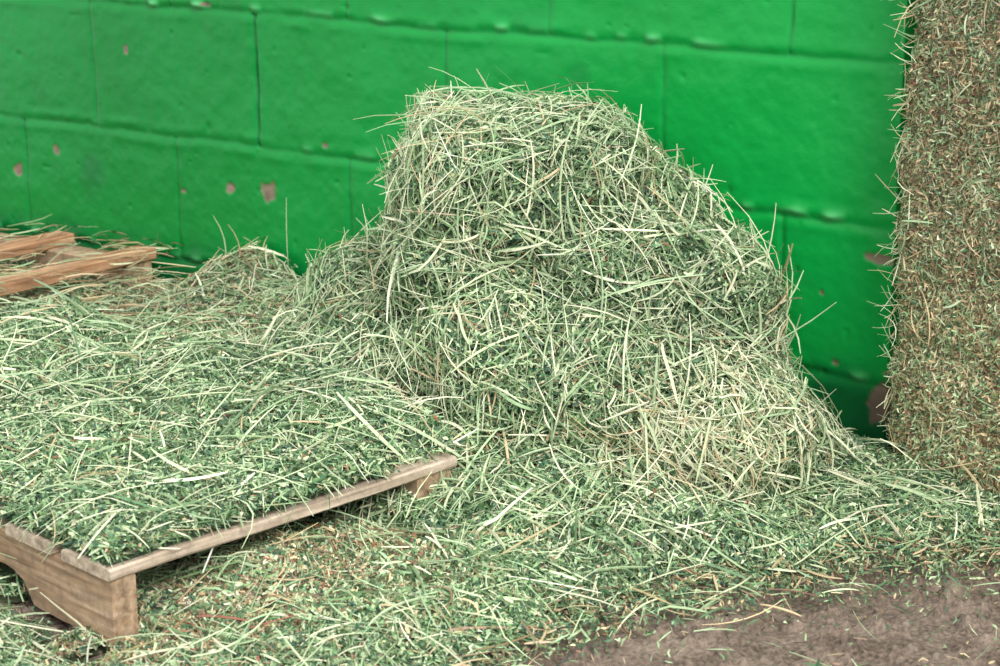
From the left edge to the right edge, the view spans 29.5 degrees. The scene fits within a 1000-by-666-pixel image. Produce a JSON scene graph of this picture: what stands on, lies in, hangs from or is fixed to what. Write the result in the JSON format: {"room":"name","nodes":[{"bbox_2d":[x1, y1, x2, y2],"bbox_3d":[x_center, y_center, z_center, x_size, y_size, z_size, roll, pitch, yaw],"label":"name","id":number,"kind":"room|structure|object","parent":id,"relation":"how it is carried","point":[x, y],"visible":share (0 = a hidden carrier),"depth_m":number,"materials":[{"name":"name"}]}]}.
{"room":"farm building","nodes":[
{"label":"farm building","id":0,"kind":"room"},
{"bbox_2d":[0,0,919,450],"bbox_3d":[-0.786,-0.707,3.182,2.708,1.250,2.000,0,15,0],"label":"wall","id":1,"kind":"structure","parent":0,"point":[138,119],"depth_m":2.70,"materials":[{"name":"green paint"}]},
{"bbox_2d":[0,448,999,665],"bbox_3d":[-0.010,0.302,1.834,4.580,0.029,4.590,0,15,0],"label":"floor","id":2,"kind":"structure","parent":0,"point":[906,641],"depth_m":1.88,"materials":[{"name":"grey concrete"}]},
{"bbox_2d":[0,197,999,665],"bbox_3d":[-0.260,-0.017,2.604,2.613,0.237,2.455,0,15,0],"label":"hay","id":3,"kind":"object","parent":2,"relation":"on","point":[144,419],"visible":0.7,"depth_m":2.01},
{"bbox_2d":[0,231,155,296],"bbox_3d":[-1.065,-0.074,3.012,0.802,0.111,0.655,10,18,34],"label":"wooden pallet","id":4,"kind":"object","parent":3,"relation":"on","point":[90,265],"visible":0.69,"depth_m":3.01,"materials":[{"name":"brown wood"}]},
{"bbox_2d":[0,452,456,646],"bbox_3d":[-0.489,0.150,2.224,0.782,0.082,0.463,14,20,42],"label":"wooden pallet","id":5,"kind":"object","parent":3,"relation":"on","point":[104,598],"visible":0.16,"depth_m":1.88,"materials":[{"name":"brown wood"}]},
{"bbox_2d":[248,67,862,564],"bbox_3d":[0.042,-0.072,2.283,0.829,0.477,0.841,0,15,0],"label":"pile","id":6,"kind":"object","parent":3,"relation":"on","point":[602,330],"visible":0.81,"depth_m":2.20,"materials":[{"name":"green plant"}]},
{"bbox_2d":[867,0,999,498],"bbox_3d":[0.806,-0.250,2.081,0.750,0.931,0.767,0,15,0],"label":"hay bale","id":7,"kind":"object","parent":2,"relation":"on","point":[945,382],"visible":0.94,"depth_m":2.18}
]}

